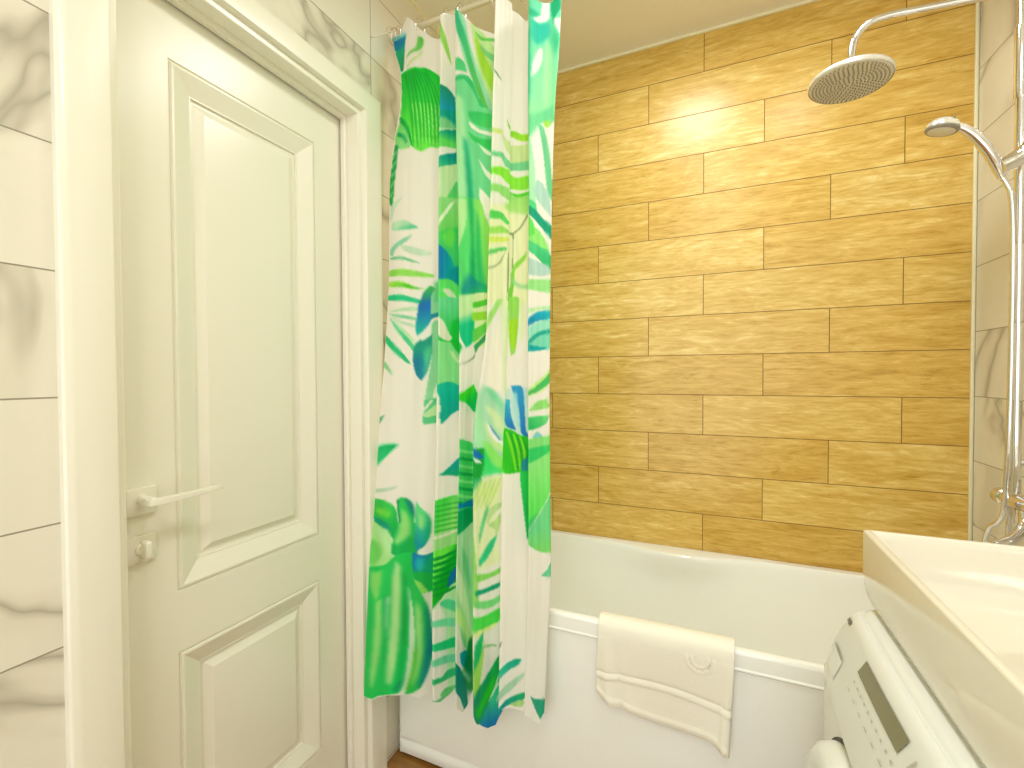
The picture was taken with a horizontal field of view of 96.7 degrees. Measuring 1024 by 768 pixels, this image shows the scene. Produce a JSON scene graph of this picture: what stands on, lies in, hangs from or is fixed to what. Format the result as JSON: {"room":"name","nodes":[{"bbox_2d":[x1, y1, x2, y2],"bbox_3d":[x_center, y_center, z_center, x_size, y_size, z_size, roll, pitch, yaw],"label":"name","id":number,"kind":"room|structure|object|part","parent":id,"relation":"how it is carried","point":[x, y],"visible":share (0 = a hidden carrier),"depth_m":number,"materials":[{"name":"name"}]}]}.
{"room":"bathroom","nodes":[
{"label":"bathroom","id":0,"kind":"room"},
{"bbox_2d":[0,0,438,767],"bbox_3d":[-0.834,-0.031,0.610,0.120,2.523,3.500,0,1,24],"label":"wall","id":1,"kind":"structure","parent":0,"point":[32,691],"depth_m":0.70,"materials":[{"name":"stone"}]},
{"bbox_2d":[48,0,386,767],"bbox_3d":[-0.603,0.181,1.092,0.118,2.078,0.767,0,1,24],"label":"trim","id":2,"kind":"structure","parent":1,"relation":"attached to","point":[82,33],"depth_m":0.77,"materials":[{"name":"white paint"}]},
{"bbox_2d":[116,0,347,767],"bbox_3d":[-0.609,0.217,1.096,0.098,1.990,0.581,0,1,24],"label":"door","id":3,"kind":"structure","parent":1,"relation":"in","point":[230,174],"depth_m":1.04,"materials":[{"name":"white paint"}]},
{"bbox_3d":[-0.712,0.317,0.875,0.008,0.052,0.050,0,1,24],"label":"lock plate","id":4,"kind":"part","parent":3,"relation":"part of","materials":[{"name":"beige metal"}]},
{"bbox_3d":[-0.692,0.222,0.866,0.041,0.020,0.020,0,1,24],"label":"handle","id":5,"kind":"part","parent":3,"relation":"part of","materials":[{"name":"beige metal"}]},
{"bbox_3d":[-0.653,0.221,0.912,0.031,0.013,0.140,0,1,24],"label":"handle lever","id":6,"kind":"part","parent":3,"relation":"part of","materials":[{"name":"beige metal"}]},
{"bbox_2d":[371,30,394,36],"bbox_3d":[-0.395,-1.087,1.411,0.008,0.077,0.094,1,1,36],"label":"cord","id":7,"kind":"object","parent":1,"relation":"attached to","point":[392,30],"visible":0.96,"depth_m":1.40,"materials":[{"name":"white plastic"}]},
{"bbox_2d":[386,0,494,44],"bbox_3d":[0.388,-1.116,1.127,1.694,0.052,0.052,0,1,24],"label":"curtain rod","id":8,"kind":"object","parent":1,"relation":"attached to","point":[479,3],"visible":0.52,"depth_m":1.39,"materials":[{"name":"white metal"}]},
{"bbox_2d":[364,0,560,727],"bbox_3d":[-0.150,-0.097,1.288,0.559,2.078,0.180,0,1,24],"label":"shower curtain","id":9,"kind":"object","parent":8,"relation":"hanging from","point":[459,583],"visible":1,"depth_m":1.31,"materials":[{"name":"fabric"}]},
{"bbox_2d":[409,0,820,74],"bbox_3d":[-0.028,-1.284,0.176,1.694,0.009,3.400,0,1,24],"label":"trim","id":10,"kind":"structure","parent":1,"relation":"attached to","point":[412,2],"depth_m":1.70,"materials":[{"name":"beige"}]},
{"bbox_2d":[387,747,441,767],"bbox_3d":[-0.086,1.284,0.255,2.044,0.100,3.600,0,1,24],"label":"floor","id":11,"kind":"structure","parent":0,"point":[400,759],"depth_m":1.46,"materials":[{"name":"brown wood"}]},
{"bbox_2d":[399,530,874,767],"bbox_3d":[0.524,0.914,1.457,1.686,0.588,0.689,0,1,24],"label":"bathtub","id":12,"kind":"object","parent":11,"relation":"on","point":[784,620],"visible":0.33,"depth_m":1.40,"materials":[{"name":"white ceramic"}]},
{"bbox_3d":[0.401,0.939,1.169,1.672,0.526,0.051,0,1,24],"label":"panel","id":13,"kind":"part","parent":12,"relation":"part of","materials":[{"name":"white plastic"}]},
{"bbox_2d":[596,611,734,757],"bbox_3d":[0.385,0.738,1.161,0.328,0.259,0.116,0,1,24],"label":"bath towel","id":14,"kind":"object","parent":12,"relation":"on","point":[678,678],"visible":1,"depth_m":1.12,"materials":[{"name":"white fabric"}]},
{"bbox_2d":[805,610,983,767],"bbox_3d":[0.702,0.813,0.532,0.548,0.823,0.598,0,1,24],"label":"washing machine","id":15,"kind":"object","parent":11,"relation":"on","point":[880,712],"visible":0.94,"depth_m":0.65,"materials":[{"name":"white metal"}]},
{"bbox_2d":[848,680,916,767],"bbox_3d":[0.492,0.461,0.612,0.017,0.057,0.252,0,1,22],"label":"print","id":16,"kind":"object","parent":15,"relation":"attached to","point":[889,742],"depth_m":0.61,"materials":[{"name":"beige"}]},
{"bbox_2d":[863,530,1023,767],"bbox_3d":[0.747,0.337,0.459,0.487,0.122,0.638,0,1,24],"label":"washbasin","id":17,"kind":"object","parent":15,"relation":"on","point":[954,607],"visible":1,"depth_m":0.64,"materials":[{"name":"beige ceramic"}]},
{"bbox_2d":[413,0,805,70],"bbox_3d":[-0.097,-1.339,0.205,2.044,0.100,3.600,0,1,24],"label":"ceiling","id":18,"kind":"structure","parent":0,"point":[590,30],"depth_m":1.64,"materials":[{"name":"beige paint"}]},
{"bbox_2d":[550,0,974,572],"bbox_3d":[0.679,-0.061,1.803,1.694,2.523,0.100,0,1,24],"label":"wall","id":19,"kind":"structure","parent":0,"point":[760,289],"depth_m":1.64,"materials":[{"name":"brown tile"}]},
{"bbox_2d":[967,2,979,540],"bbox_3d":[1.428,-0.337,1.409,0.009,1.963,0.009,0,1,24],"label":"trim","id":20,"kind":"structure","parent":19,"relation":"attached to","point":[977,5],"depth_m":1.41,"materials":[{"name":"beige"}]},
{"bbox_2d":[972,0,1023,545],"bbox_3d":[0.819,-0.025,-0.114,0.100,2.523,3.500,0,1,24],"label":"wall","id":21,"kind":"structure","parent":0,"point":[998,18],"depth_m":1.32,"materials":[{"name":"tile"}]},
{"bbox_2d":[807,0,1023,493],"bbox_3d":[1.056,-0.354,1.176,0.503,1.239,0.192,0,1,24],"label":"shower column","id":22,"kind":"structure","parent":21,"relation":"attached to","point":[854,77],"depth_m":1.10,"materials":[{"name":"silver metal"}]},
{"bbox_3d":[1.068,-0.906,1.159,0.358,0.134,0.019,0,1,24],"label":"shower arm","id":23,"kind":"part","parent":22,"relation":"part of","materials":[{"name":"silver metal"}]},
{"bbox_2d":[924,116,1016,541],"bbox_3d":[1.127,-0.058,1.113,0.241,1.163,0.096,-1,1,-13],"label":"shower","id":24,"kind":"object","parent":22,"relation":"attached to","point":[948,125],"visible":0.77,"depth_m":1.08,"materials":[{"name":"silver metal"}]},
{"bbox_3d":[1.034,-0.607,1.098,0.052,0.014,0.054,0,1,24],"label":"spray plate","id":25,"kind":"part","parent":24,"relation":"part of","materials":[{"name":"beige"}]},
{"bbox_3d":[1.111,-0.559,1.084,0.133,0.142,0.030,0,1,4],"label":"handle","id":26,"kind":"part","parent":24,"relation":"part of","materials":[{"name":"silver metal"}]},
{"bbox_2d":[985,487,1023,545],"bbox_3d":[1.191,0.318,1.077,0.172,0.126,0.231,0,1,24],"label":"mixer","id":27,"kind":"object","parent":21,"relation":"attached to","point":[1015,512],"visible":0.79,"depth_m":1.07,"materials":[{"name":"silver metal"}]},
{"bbox_3d":[1.155,0.338,1.053,0.148,0.088,0.035,-1,1,-18],"label":"spout","id":28,"kind":"part","parent":27,"relation":"part of","materials":[{"name":"silver metal"}]},
{"bbox_2d":[1005,506,1013,519],"bbox_3d":[1.238,0.316,1.135,0.018,0.040,0.018,0,1,24],"label":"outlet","id":29,"kind":"object","parent":27,"relation":"attached to","point":[1009,516],"depth_m":1.13,"materials":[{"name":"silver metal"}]},
{"bbox_3d":[1.221,0.319,1.096,0.022,0.035,0.022,0,1,24],"label":"diverter knob","id":30,"kind":"part","parent":27,"relation":"part of","materials":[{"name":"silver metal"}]}
]}

